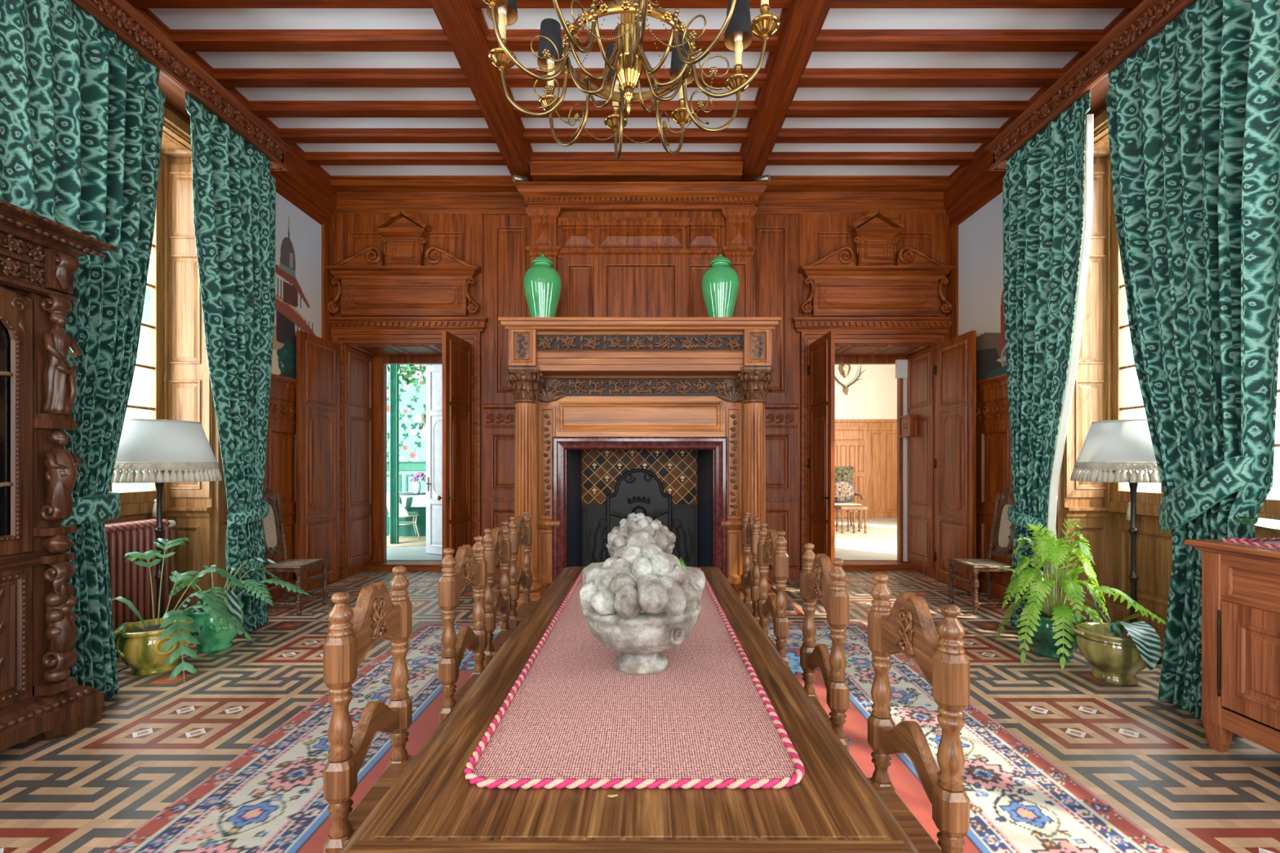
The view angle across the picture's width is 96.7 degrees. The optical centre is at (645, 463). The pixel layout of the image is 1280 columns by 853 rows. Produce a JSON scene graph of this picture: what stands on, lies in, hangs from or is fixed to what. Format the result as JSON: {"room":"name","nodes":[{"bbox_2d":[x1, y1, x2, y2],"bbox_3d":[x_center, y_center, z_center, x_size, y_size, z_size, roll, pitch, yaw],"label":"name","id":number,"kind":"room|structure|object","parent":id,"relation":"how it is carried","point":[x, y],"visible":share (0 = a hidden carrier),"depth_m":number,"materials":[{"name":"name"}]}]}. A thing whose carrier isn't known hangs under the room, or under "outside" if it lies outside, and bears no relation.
{"room":"historic interior","nodes":[
{"label":"historic interior","id":0,"kind":"room"},
{"bbox_2d":[111,288,151,492],"bbox_3d":[-7.750,-0.693,10.885,0.100,4.215,5.230,0,0,0],"label":"window pane","id":1,"kind":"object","parent":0,"point":[140,395],"depth_m":8.70,"materials":[{"name":"white glass"}]},
{"bbox_2d":[146,271,151,289],"bbox_3d":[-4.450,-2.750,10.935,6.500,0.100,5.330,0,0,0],"label":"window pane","id":2,"kind":"structure","parent":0,"point":[148,279],"depth_m":8.35,"materials":[{"name":"white glass"}]},
{"bbox_2d":[386,471,426,493],"bbox_3d":[-4.450,-0.693,13.552,6.700,4.215,0.096,0,0,0],"label":"wall","id":3,"kind":"structure","parent":0,"point":[403,473],"depth_m":13.50,"materials":[{"name":"white paint"}]},
{"bbox_2d":[386,462,426,492],"bbox_3d":[-4.400,0.580,13.475,6.400,1.240,0.050,0,0,0],"label":"trim","id":4,"kind":"structure","parent":3,"relation":"attached to","point":[403,466],"depth_m":13.47,"materials":[{"name":"green paint"}]},
{"bbox_2d":[386,364,435,462],"bbox_3d":[-5.750,-1.320,13.498,2.300,2.560,0.004,0,0,0],"label":"floral wallpaper","id":5,"kind":"object","parent":3,"relation":"attached to","point":[412,399],"visible":0.2,"depth_m":13.50},
{"bbox_2d":[386,364,437,386],"bbox_3d":[-4.148,-2.111,10.368,1.270,1.578,1.250,0,0,-39],"label":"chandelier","id":6,"kind":"object","parent":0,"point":[418,373],"visible":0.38,"depth_m":10.30,"materials":[{"name":"green plant"}]},
{"bbox_2d":[386,546,442,560],"bbox_3d":[-4.450,1.465,10.935,6.500,0.100,5.330,0,0,0],"label":"floor","id":7,"kind":"structure","parent":0,"point":[416,553],"depth_m":8.83,"materials":[{"name":"stone"}]},
{"bbox_2d":[386,535,426,546],"bbox_3d":[-4.300,1.409,11.000,2.700,0.013,2.700,0,0,0],"label":"round rug","id":8,"kind":"object","parent":7,"relation":"on","point":[407,541],"visible":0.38,"depth_m":10.22,"materials":[{"name":"carpet"}]},
{"bbox_2d":[390,364,399,544],"bbox_3d":[-4.405,-0.385,9.954,0.150,3.600,0.128,0,0,0],"label":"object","id":9,"kind":"object","parent":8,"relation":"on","point":[394,376],"visible":0.87,"depth_m":9.93,"materials":[{"name":"green fabric"}]},
{"bbox_2d":[386,491,426,537],"bbox_3d":[-4.550,1.015,11.900,2.014,0.800,2.014,0,0,0],"label":"round table","id":10,"kind":"object","parent":8,"relation":"on","point":[412,503],"visible":0.17,"depth_m":10.96,"materials":[{"name":"green fabric"}]},
{"bbox_2d":[425,364,442,554],"bbox_3d":[-3.038,-0.066,8.737,0.934,2.938,0.160,0,0,29],"label":"door","id":11,"kind":"structure","parent":7,"relation":"on","point":[433,483],"depth_m":8.84,"materials":[{"name":"grey paint"}]},
{"bbox_2d":[148,8,1124,175],"bbox_3d":[-0.075,-3.670,2.100,8.250,0.120,10.600,0,0,0],"label":"ceiling","id":12,"kind":"structure","parent":0,"point":[173,18],"depth_m":5.16,"materials":[{"name":"paint"}]},
{"bbox_2d":[126,0,434,8],"bbox_3d":[-2.800,-3.572,4.355,2.400,0.075,0.184,0,0,0],"label":"trim","id":13,"kind":"structure","parent":12,"relation":"attached to","point":[135,3],"depth_m":4.37,"materials":[{"name":"brown wood"}]},
{"bbox_2d":[170,29,454,51],"bbox_3d":[-2.800,-3.572,4.820,2.400,0.075,0.184,0,0,0],"label":"trim","id":14,"kind":"structure","parent":12,"relation":"attached to","point":[188,40],"depth_m":4.76,"materials":[{"name":"brown wood"}]},
{"bbox_2d":[213,67,471,87],"bbox_3d":[-2.800,-3.572,5.285,2.400,0.075,0.184,0,0,0],"label":"trim","id":15,"kind":"structure","parent":12,"relation":"attached to","point":[225,77],"depth_m":5.22,"materials":[{"name":"brown wood"}]},
{"bbox_2d":[248,100,484,117],"bbox_3d":[-2.800,-3.572,5.750,2.400,0.075,0.184,0,0,0],"label":"trim","id":16,"kind":"structure","parent":12,"relation":"attached to","point":[260,108],"depth_m":5.69,"materials":[{"name":"brown wood"}]},
{"bbox_2d":[278,128,497,142],"bbox_3d":[-2.800,-3.572,6.215,2.400,0.075,0.184,0,0,0],"label":"trim","id":17,"kind":"structure","parent":12,"relation":"attached to","point":[287,135],"depth_m":6.15,"materials":[{"name":"brown wood"}]},
{"bbox_2d":[304,151,506,164],"bbox_3d":[-2.800,-3.572,6.680,2.400,0.075,0.184,0,0,0],"label":"trim","id":18,"kind":"structure","parent":12,"relation":"attached to","point":[311,157],"depth_m":6.62,"materials":[{"name":"brown wood"}]},
{"bbox_2d":[431,0,533,182],"bbox_3d":[-1.490,-3.527,2.000,0.370,0.165,10.400,0,0,0],"label":"trim","id":19,"kind":"structure","parent":12,"relation":"attached to","point":[465,26],"depth_m":5.11,"materials":[{"name":"brown wood"}]},
{"bbox_2d":[470,0,791,8],"bbox_3d":[-0.113,-3.572,4.355,2.535,0.075,0.184,0,0,0],"label":"trim","id":20,"kind":"structure","parent":12,"relation":"attached to","point":[476,3],"depth_m":4.37,"materials":[{"name":"brown wood"}]},
{"bbox_2d":[485,29,779,51],"bbox_3d":[-0.113,-3.572,4.820,2.535,0.075,0.184,0,0,0],"label":"trim","id":21,"kind":"structure","parent":12,"relation":"attached to","point":[517,40],"depth_m":4.76,"materials":[{"name":"brown wood"}]},
{"bbox_2d":[500,67,767,87],"bbox_3d":[-0.113,-3.572,5.285,2.535,0.075,0.184,0,0,0],"label":"trim","id":22,"kind":"structure","parent":12,"relation":"attached to","point":[513,77],"depth_m":5.22,"materials":[{"name":"brown wood"}]},
{"bbox_2d":[511,100,757,117],"bbox_3d":[-0.113,-3.572,5.750,2.535,0.075,0.184,0,0,0],"label":"trim","id":23,"kind":"structure","parent":12,"relation":"attached to","point":[721,108],"depth_m":5.69,"materials":[{"name":"brown wood"}]},
{"bbox_2d":[522,128,749,142],"bbox_3d":[-0.113,-3.572,6.215,2.535,0.075,0.184,0,0,0],"label":"trim","id":24,"kind":"structure","parent":12,"relation":"attached to","point":[531,135],"depth_m":6.15,"materials":[{"name":"brown wood"}]},
{"bbox_2d":[530,151,742,160],"bbox_3d":[-0.113,-3.572,6.680,2.535,0.075,0.184,0,0,0],"label":"trim","id":25,"kind":"structure","parent":12,"relation":"attached to","point":[538,156],"depth_m":6.61,"materials":[{"name":"brown wood"}]},
{"bbox_2d":[738,0,831,182],"bbox_3d":[1.262,-3.527,2.000,0.365,0.165,10.400,0,0,0],"label":"trim","id":26,"kind":"structure","parent":12,"relation":"attached to","point":[801,24],"depth_m":5.12,"materials":[{"name":"brown wood"}]},
{"bbox_2d":[764,151,974,164],"bbox_3d":[2.610,-3.572,6.680,2.480,0.075,0.184,0,0,0],"label":"trim","id":27,"kind":"structure","parent":12,"relation":"attached to","point":[775,157],"depth_m":6.62,"materials":[{"name":"brown wood"}]},
{"bbox_2d":[773,128,999,142],"bbox_3d":[2.610,-3.572,6.215,2.480,0.075,0.184,0,0,0],"label":"trim","id":28,"kind":"structure","parent":12,"relation":"attached to","point":[785,135],"depth_m":6.15,"materials":[{"name":"brown wood"}]},
{"bbox_2d":[784,100,1028,117],"bbox_3d":[2.610,-3.572,5.750,2.480,0.075,0.184,0,0,0],"label":"trim","id":29,"kind":"structure","parent":12,"relation":"attached to","point":[797,108],"depth_m":5.69,"materials":[{"name":"brown wood"}]},
{"bbox_2d":[795,67,1062,87],"bbox_3d":[2.610,-3.572,5.285,2.480,0.075,0.184,0,0,0],"label":"trim","id":30,"kind":"structure","parent":12,"relation":"attached to","point":[811,77],"depth_m":5.22,"materials":[{"name":"brown wood"}]},
{"bbox_2d":[810,29,1103,51],"bbox_3d":[2.610,-3.572,4.820,2.480,0.075,0.184,0,0,0],"label":"trim","id":31,"kind":"structure","parent":12,"relation":"attached to","point":[828,40],"depth_m":4.76,"materials":[{"name":"brown wood"}]},
{"bbox_2d":[827,0,1142,8],"bbox_3d":[2.610,-3.572,4.355,2.480,0.075,0.184,0,0,0],"label":"trim","id":32,"kind":"structure","parent":12,"relation":"attached to","point":[833,3],"depth_m":4.37,"materials":[{"name":"brown wood"}]},
{"bbox_3d":[-0.112,-3.572,2.495,2.535,0.075,0.184,0,0,0],"label":"trim","id":33,"kind":"structure","parent":12,"relation":"attached to","visible":0},
{"bbox_2d":[481,0,780,159],"bbox_3d":[-0.075,-2.525,2.450,1.269,2.010,1.271,0,0,0],"label":"chandelier","id":34,"kind":"object","parent":33,"relation":"hanging from","point":[624,59],"visible":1,"depth_m":2.49,"materials":[{"name":"gold metal"}]},
{"bbox_2d":[343,214,933,578],"bbox_3d":[-0.075,-1.100,7.835,9.450,5.200,0.870,0,0,0],"label":"wall","id":35,"kind":"structure","parent":0,"point":[355,570],"depth_m":7.40,"materials":[{"name":"brown wood"}]},
{"bbox_2d":[325,209,488,579],"bbox_3d":[-3.105,-0.869,7.295,2.120,4.738,0.210,0,0,0],"label":"door frame","id":36,"kind":"structure","parent":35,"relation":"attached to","point":[404,300],"depth_m":7.29,"materials":[{"name":"brown wood"}]},
{"bbox_2d":[296,330,339,592],"bbox_3d":[-3.980,-0.021,6.938,0.079,3.018,0.794,0,0,3],"label":"door","id":37,"kind":"structure","parent":36,"relation":"attached to","point":[317,358],"depth_m":6.85,"materials":[{"name":"brown wood"}]},
{"bbox_2d":[325,266,481,281],"bbox_3d":[-3.105,-2.435,7.295,1.940,0.150,0.210,0,0,0],"label":"shelf","id":38,"kind":"object","parent":36,"relation":"attached to","point":[341,273],"depth_m":7.25,"materials":[{"name":"brown wood"}]},
{"bbox_2d":[437,330,471,568],"bbox_3d":[-2.291,-0.021,6.938,0.201,3.018,0.794,0,0,5],"label":"door","id":39,"kind":"structure","parent":35,"relation":"in","point":[456,497],"depth_m":6.79,"materials":[{"name":"brown wood"}]},
{"bbox_2d":[529,160,742,182],"bbox_3d":[-0.113,-3.505,7.010,2.495,0.210,0.780,0,0,0],"label":"trim","id":40,"kind":"structure","parent":35,"relation":"attached to","point":[540,171],"depth_m":6.69,"materials":[{"name":"brown wood"}]},
{"bbox_2d":[344,343,933,568],"bbox_3d":[-0.090,-0.030,7.845,7.680,3.060,0.850,0,0,0],"label":"trim","id":41,"kind":"structure","parent":35,"relation":"attached to","point":[365,374],"depth_m":7.85,"materials":[{"name":"brown wood"}]},
{"bbox_2d":[364,560,914,570],"bbox_3d":[-0.090,1.458,8.135,7.680,0.085,0.370,0,0,0],"label":"trim","id":42,"kind":"structure","parent":35,"relation":"attached to","point":[388,565],"depth_m":7.95,"materials":[{"name":"brown wood"}]},
{"bbox_2d":[330,175,949,214],"bbox_3d":[-0.075,-3.425,7.265,8.010,0.370,0.270,0,0,0],"label":"trim","id":43,"kind":"structure","parent":35,"relation":"attached to","point":[356,194],"depth_m":7.36,"materials":[{"name":"brown wood"}]},
{"bbox_2d":[331,213,949,579],"bbox_3d":[-0.075,-0.870,7.370,8.050,4.740,0.060,0,0,0],"label":"wall paneling","id":44,"kind":"structure","parent":35,"relation":"attached to","point":[507,260],"depth_m":7.38,"materials":[{"name":"brown wood"}]},
{"bbox_2d":[791,209,954,579],"bbox_3d":[2.947,-0.869,7.295,2.120,4.738,0.210,0,0,0],"label":"door frame","id":45,"kind":"structure","parent":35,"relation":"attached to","point":[874,300],"depth_m":7.29,"materials":[{"name":"brown wood"}]},
{"bbox_2d":[808,330,837,568],"bbox_3d":[2.136,-0.021,6.937,0.160,3.018,0.794,0,0,-2],"label":"door","id":46,"kind":"structure","parent":45,"relation":"attached to","point":[821,369],"depth_m":6.77,"materials":[{"name":"brown wood"}]},
{"bbox_2d":[798,266,954,281],"bbox_3d":[2.947,-2.435,7.295,1.940,0.150,0.210,0,0,0],"label":"shelf","id":47,"kind":"object","parent":45,"relation":"attached to","point":[814,273],"depth_m":7.25,"materials":[{"name":"brown wood"}]},
{"bbox_2d":[895,360,907,561],"bbox_3d":[3.660,-0.040,8.130,0.170,2.880,0.060,0,0,0],"label":"conduit","id":48,"kind":"object","parent":35,"relation":"attached to","point":[901,366],"visible":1,"depth_m":8.13,"materials":[{"name":"white plastic"}]},
{"bbox_2d":[933,330,976,592],"bbox_3d":[3.760,-0.021,6.937,0.079,3.018,0.794,0,0,-2],"label":"door","id":49,"kind":"structure","parent":35,"relation":"in","point":[955,367],"depth_m":6.86,"materials":[{"name":"brown wood"}]},
{"bbox_2d":[0,570,1279,852],"bbox_3d":[-0.086,1.499,2.517,9.322,0.001,11.682,0,0,0],"label":"floor","id":50,"kind":"structure","parent":0,"point":[1150,759],"depth_m":3.17,"materials":[{"name":"tile"}]},
{"bbox_2d":[0,199,115,751],"bbox_3d":[-3.370,0.110,2.375,0.539,2.780,1.940,0,0,0],"label":"armoire","id":51,"kind":"object","parent":50,"relation":"on","point":[40,700],"visible":1,"depth_m":3.06,"materials":[{"name":"brown wood"}]},
{"bbox_2d":[104,518,176,630],"bbox_3d":[-4.335,0.993,4.419,0.223,1.015,1.602,0,0,0],"label":"radiator","id":52,"kind":"object","parent":50,"relation":"on","point":[131,581],"visible":0.23,"depth_m":4.72,"materials":[{"name":"red metal"}]},
{"bbox_2d":[111,418,222,655],"bbox_3d":[-3.781,0.586,4.421,0.784,1.828,0.781,0,0,0],"label":"floor lamp","id":53,"kind":"object","parent":50,"relation":"on","point":[179,446],"visible":0.72,"depth_m":4.22,"materials":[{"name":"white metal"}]},
{"bbox_2d":[111,537,256,682],"bbox_3d":[-3.459,1.101,4.207,0.972,1.061,0.680,0,0,0],"label":"potted plant","id":54,"kind":"object","parent":50,"relation":"on","point":[151,646],"visible":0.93,"depth_m":4.07,"materials":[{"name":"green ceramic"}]},
{"bbox_2d":[168,558,311,653],"bbox_3d":[-3.371,1.135,4.620,1.122,0.730,0.647,0,0,0],"label":"potted plant","id":55,"kind":"object","parent":50,"relation":"on","point":[213,636],"visible":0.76,"depth_m":4.50,"materials":[{"name":"green plant"}]},
{"bbox_2d":[261,485,328,615],"bbox_3d":[-3.672,0.863,5.850,0.545,1.275,0.510,0,0,0],"label":"cane chair","id":56,"kind":"object","parent":50,"relation":"on","point":[273,526],"visible":0.69,"depth_m":5.88,"materials":[{"name":"brown wood"}]},
{"bbox_2d":[103,622,1173,852],"bbox_3d":[-0.028,1.494,1.950,4.095,0.012,6.700,0,0,0],"label":"oriental rug","id":57,"kind":"object","parent":50,"relation":"on","point":[268,798],"visible":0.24,"depth_m":2.69,"materials":[{"name":"fabric"}]},
{"bbox_2d":[323,565,415,852],"bbox_3d":[-0.624,0.915,1.721,0.464,1.144,0.458,0,0,-2],"label":"dining chair","id":58,"kind":"object","parent":57,"relation":"on","point":[376,616],"visible":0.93,"depth_m":1.62,"materials":[{"name":"brown wood"}]},
{"bbox_2d":[438,535,487,726],"bbox_3d":[-0.602,0.915,2.511,0.464,1.144,0.458,0,0,1],"label":"dining chair","id":59,"kind":"object","parent":57,"relation":"on","point":[468,567],"visible":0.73,"depth_m":2.42,"materials":[{"name":"brown wood"}]},
{"bbox_2d":[482,520,515,668],"bbox_3d":[-0.642,0.915,3.214,0.464,1.144,0.458,0,0,-1],"label":"dining chair","id":60,"kind":"object","parent":57,"relation":"on","point":[498,545],"visible":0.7,"depth_m":3.16,"materials":[{"name":"brown wood"}]},
{"bbox_2d":[507,511,537,628],"bbox_3d":[-0.664,0.915,3.896,0.464,1.144,0.458,0,0,1],"label":"dining chair","id":61,"kind":"object","parent":57,"relation":"on","point":[521,531],"visible":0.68,"depth_m":3.83,"materials":[{"name":"brown wood"}]},
{"bbox_2d":[339,566,919,852],"bbox_3d":[-0.033,1.114,2.490,1.135,0.748,3.260,0,0,0],"label":"dining table","id":62,"kind":"object","parent":57,"relation":"on","point":[431,807],"visible":0.43,"depth_m":1.22,"materials":[{"name":"brown wood"}]},
{"bbox_2d":[463,567,804,789],"bbox_3d":[-0.028,0.730,2.625,0.816,0.023,2.681,0,0,0],"label":"table runner","id":63,"kind":"object","parent":62,"relation":"on","point":[571,719],"visible":0.88,"depth_m":1.61,"materials":[{"name":"pink fabric"}]},
{"bbox_2d":[606,512,675,557],"bbox_3d":[-0.038,0.522,3.601,0.440,0.419,0.433,0,0,19],"label":"fruit bowl","id":64,"kind":"object","parent":63,"relation":"on","point":[619,536],"visible":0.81,"depth_m":3.49,"materials":[{"name":"grey stone"}]},
{"bbox_2d":[579,531,705,675],"bbox_3d":[-0.030,0.489,2.057,0.461,0.484,0.456,0,0,13],"label":"fruit bowl","id":65,"kind":"object","parent":63,"relation":"on","point":[640,602],"visible":1,"depth_m":1.92,"materials":[{"name":"grey stone"}]},
{"bbox_2d":[742,511,760,626],"bbox_3d":[0.522,0.915,3.884,0.464,1.144,0.458,0,0,1],"label":"dining chair","id":66,"kind":"object","parent":57,"relation":"on","point":[751,528],"visible":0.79,"depth_m":3.83,"materials":[{"name":"brown wood"}]},
{"bbox_2d":[757,522,788,666],"bbox_3d":[0.492,0.915,3.111,0.464,1.144,0.458,0,0,-1],"label":"dining chair","id":67,"kind":"object","parent":57,"relation":"on","point":[771,548],"visible":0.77,"depth_m":2.93,"materials":[{"name":"brown wood"}]},
{"bbox_2d":[800,542,848,751],"bbox_3d":[0.502,0.915,2.264,0.464,1.144,0.458,0,0,1],"label":"dining chair","id":68,"kind":"object","parent":57,"relation":"on","point":[818,580],"visible":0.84,"depth_m":2.16,"materials":[{"name":"brown wood"}]},
{"bbox_2d":[866,573,969,852],"bbox_3d":[0.540,0.915,1.576,0.464,1.144,0.458,0,0,-1],"label":"dining chair","id":69,"kind":"object","parent":57,"relation":"on","point":[908,628],"visible":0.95,"depth_m":1.50,"materials":[{"name":"brown wood"}]},
{"bbox_2d":[497,182,793,614],"bbox_3d":[-0.050,-0.907,6.497,3.100,4.815,1.805,0,0,0],"label":"fireplace","id":70,"kind":"object","parent":50,"relation":"on","point":[630,398],"visible":0.91,"depth_m":6.20,"materials":[{"name":"brown wood"}]},
{"bbox_2d":[523,253,561,316],"bbox_3d":[-1.100,-1.839,6.050,0.402,0.795,0.402,0,0,0],"label":"jar","id":71,"kind":"object","parent":70,"relation":"on","point":[542,284],"visible":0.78,"depth_m":5.91,"materials":[{"name":"green ceramic"}]},
{"bbox_2d":[497,316,781,331],"bbox_3d":[-0.062,-1.386,6.487,2.785,0.112,1.785,0,0,0],"label":"mantel shelf","id":72,"kind":"object","parent":70,"relation":"attached to","point":[510,323],"depth_m":5.62,"materials":[{"name":"brown wood"}]},
{"bbox_2d":[701,253,739,316],"bbox_3d":[0.790,-1.839,6.050,0.402,0.795,0.402,0,0,0],"label":"jar","id":73,"kind":"object","parent":70,"relation":"on","point":[720,283],"visible":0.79,"depth_m":5.91,"materials":[{"name":"green ceramic"}]},
{"bbox_2d":[946,485,1015,614],"bbox_3d":[3.513,0.863,5.870,0.545,1.275,0.510,0,0,0],"label":"cane chair","id":74,"kind":"object","parent":50,"relation":"on","point":[1002,531],"visible":0.76,"depth_m":5.89,"materials":[{"name":"brown wood"}]},
{"bbox_2d":[995,518,1111,670],"bbox_3d":[3.134,0.971,4.448,0.818,1.071,0.746,0,0,0],"label":"potted plant","id":75,"kind":"object","parent":50,"relation":"on","point":[1046,626],"visible":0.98,"depth_m":4.34,"materials":[{"name":"green plant"}]},
{"bbox_2d":[1070,418,1161,665],"bbox_3d":[3.769,0.586,4.400,0.784,1.828,0.781,0,0,-17],"label":"floor lamp","id":76,"kind":"object","parent":50,"relation":"on","point":[1117,445],"visible":0.73,"depth_m":4.26,"materials":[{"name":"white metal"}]},
{"bbox_2d":[1070,586,1165,686],"bbox_3d":[3.271,1.183,3.940,0.451,0.635,0.492,0,0,-38],"label":"potted plant","id":77,"kind":"object","parent":50,"relation":"on","point":[1117,651],"visible":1,"depth_m":3.84,"materials":[{"name":"green plant"}]},
{"bbox_2d":[1184,539,1279,754],"bbox_3d":[3.195,0.955,2.290,0.570,1.090,1.570,0,0,0],"label":"sideboard","id":78,"kind":"object","parent":50,"relation":"on","point":[1241,584],"visible":1,"depth_m":2.83,"materials":[{"name":"brown wood"}]},
{"bbox_2d":[1221,537,1279,550],"bbox_3d":[3.220,0.398,2.620,0.460,0.022,0.700,0,0,0],"label":"placemat","id":79,"kind":"object","parent":78,"relation":"on","point":[1273,543],"visible":1,"depth_m":2.90,"materials":[{"name":"pink fabric"}]},
{"bbox_2d":[1235,516,1279,532],"bbox_3d":[3.210,0.344,2.620,0.400,0.118,0.896,0,0,0],"label":"dish","id":80,"kind":"object","parent":79,"relation":"on","point":[1268,524],"visible":1,"depth_m":2.95,"materials":[{"name":"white ceramic"}]},
{"bbox_2d":[835,364,897,419],"bbox_3d":[3.900,-0.693,14.852,5.600,4.215,0.096,0,0,0],"label":"wall","id":81,"kind":"structure","parent":0,"point":[874,396],"depth_m":14.80,"materials":[{"name":"beige paint"}]},
{"bbox_2d":[835,426,867,517],"bbox_3d":[5.210,0.217,14.708,1.020,2.355,0.064,0,0,0],"label":"door","id":82,"kind":"structure","parent":81,"relation":"in","point":[851,442],"depth_m":14.69,"materials":[{"name":"brown wood"}]},
{"bbox_2d":[835,419,897,518],"bbox_3d":[3.900,0.133,14.770,5.400,2.565,0.060,0,0,0],"label":"wall paneling","id":83,"kind":"structure","parent":81,"relation":"attached to","point":[882,433],"depth_m":14.78,"materials":[{"name":"brown wood"}]},
{"bbox_2d":[835,518,897,560],"bbox_3d":[3.900,1.465,11.585,5.400,0.100,6.630,0,0,0],"label":"floor","id":84,"kind":"structure","parent":0,"point":[844,554],"depth_m":8.99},
{"bbox_2d":[835,522,897,549],"bbox_3d":[4.000,1.409,11.500,4.000,0.012,4.200,0,0,0],"label":"carpet","id":85,"kind":"object","parent":84,"relation":"on","point":[879,535],"visible":0.36,"depth_m":10.79,"materials":[{"name":"beige carpet"}]},
{"bbox_2d":[835,466,865,528],"bbox_3d":[4.320,0.733,12.507,0.736,1.340,0.707,0,0,0],"label":"armchair","id":86,"kind":"object","parent":85,"relation":"on","point":[844,473],"visible":0.25,"depth_m":12.76,"materials":[{"name":"beige fabric"}]},
{"bbox_2d":[835,505,867,533],"bbox_3d":[4.180,1.133,11.600,0.540,0.540,0.400,0,0,0],"label":"stool","id":87,"kind":"object","parent":85,"relation":"on","point":[847,508],"visible":0.99,"depth_m":11.43,"materials":[{"name":"brown wood"}]},
{"bbox_3d":[-4.400,-1.100,2.100,0.600,5.200,10.600,0,0,0],"label":"wall","id":88,"kind":"structure","parent":0,"visible":0},
{"bbox_2d":[109,151,171,516],"bbox_3d":[-4.530,-1.235,4.300,0.100,3.370,2.200,0,0,0],"label":"window","id":89,"kind":"structure","parent":88,"relation":"in","point":[132,503],"depth_m":5.28,"materials":[{"name":"brown wood"}]},
{"bbox_2d":[104,106,226,639],"bbox_3d":[-4.320,-0.755,4.300,0.520,4.510,2.400,0,0,0],"label":"trim","id":90,"kind":"structure","parent":88,"relation":"attached to","point":[197,508],"depth_m":5.36,"materials":[{"name":"brown wood"}]},
{"bbox_2d":[71,0,291,170],"bbox_3d":[-3.800,-3.002,4.085,0.600,0.255,3.070,0,0,0],"label":"cornice","id":91,"kind":"structure","parent":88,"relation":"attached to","point":[180,73],"depth_m":4.42,"materials":[{"name":"brown wood"}]},
{"bbox_2d":[0,0,165,700],"bbox_3d":[-3.490,-0.708,3.585,0.243,4.386,1.238,0,0,-1],"label":"curtain","id":92,"kind":"object","parent":91,"relation":"hanging from","point":[82,113],"visible":0.76,"depth_m":3.58,"materials":[{"name":"fabric"}]},
{"bbox_2d":[185,91,275,634],"bbox_3d":[-3.508,-0.707,4.924,0.264,4.386,1.023,0,0,-5],"label":"curtain","id":93,"kind":"object","parent":91,"relation":"hanging from","point":[234,188],"visible":0.9,"depth_m":4.88,"materials":[{"name":"fabric"}]},
{"bbox_2d":[135,8,337,229],"bbox_3d":[-4.025,-3.305,2.100,0.150,0.610,10.600,0,0,0],"label":"trim","id":94,"kind":"structure","parent":88,"relation":"attached to","point":[308,187],"depth_m":6.58,"materials":[{"name":"brown wood"}]},
{"bbox_2d":[219,223,333,601],"bbox_3d":[-4.055,-0.760,6.410,0.090,4.520,1.980,0,0,0],"label":"wall paneling","id":95,"kind":"structure","parent":88,"relation":"attached to","point":[280,471],"depth_m":6.45,"materials":[{"name":"brown wood"}]},
{"bbox_2d":[271,191,321,379],"bbox_3d":[-4.086,-1.995,6.370,0.004,2.040,1.580,0,0,0],"label":"mural","id":96,"kind":"object","parent":88,"relation":"attached to","point":[298,236],"visible":0.48,"depth_m":6.61,"materials":[{"name":"paint"}]},
{"bbox_3d":[4.245,-1.100,2.100,0.590,5.200,10.600,0,0,0],"label":"wall","id":97,"kind":"structure","parent":0,"visible":0},
{"bbox_2d":[958,191,1006,381],"bbox_3d":[3.936,-1.995,6.370,0.004,2.040,1.580,0,0,0],"label":"mural","id":98,"kind":"object","parent":97,"relation":"attached to","point":[980,236],"visible":0.48,"depth_m":6.60,"materials":[{"name":"paint"}]},
{"bbox_2d":[946,223,1050,602],"bbox_3d":[3.905,-0.760,6.410,0.090,4.520,1.980,0,0,0],"label":"wall paneling","id":99,"kind":"structure","parent":97,"relation":"attached to","point":[993,466],"depth_m":6.53,"materials":[{"name":"brown wood"}]},
{"bbox_2d":[942,8,1134,229],"bbox_3d":[3.875,-3.305,2.100,0.150,0.610,10.600,0,0,0],"label":"trim","id":100,"kind":"structure","parent":97,"relation":"attached to","point":[971,186],"depth_m":6.64,"materials":[{"name":"brown wood"}]},
{"bbox_2d":[985,0,1196,170],"bbox_3d":[3.650,-3.002,4.085,0.600,0.255,3.070,0,0,0],"label":"cornice","id":101,"kind":"structure","parent":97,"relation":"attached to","point":[1148,18],"depth_m":4.41,"materials":[{"name":"brown wood"}]},
{"bbox_2d":[1002,89,1093,629],"bbox_3d":[3.377,-0.707,4.897,0.258,4.386,1.013,0,0,0],"label":"curtain","id":102,"kind":"object","parent":101,"relation":"hanging from","point":[1044,217],"visible":0.87,"depth_m":4.82,"materials":[{"name":"fabric"}]},
{"bbox_2d":[1106,0,1279,721],"bbox_3d":[3.307,-0.708,3.596,0.301,4.386,1.231,0,0,0],"label":"curtain","id":103,"kind":"object","parent":101,"relation":"hanging from","point":[1193,113],"visible":0.91,"depth_m":3.40,"materials":[{"name":"fabric"}]},
{"bbox_2d":[1050,109,1279,641],"bbox_3d":[4.165,-0.755,4.300,0.510,4.510,2.400,0,0,0],"label":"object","id":104,"kind":"structure","parent":97,"relation":"attached to","point":[1107,533],"depth_m":5.36,"materials":[{"name":"brown wood"}]},
{"bbox_2d":[1103,154,1279,527],"bbox_3d":[4.370,-1.235,4.300,0.100,3.370,2.200,0,0,0],"label":"window","id":105,"kind":"structure","parent":97,"relation":"in","point":[1116,499],"depth_m":5.25,"materials":[{"name":"brown wood"}]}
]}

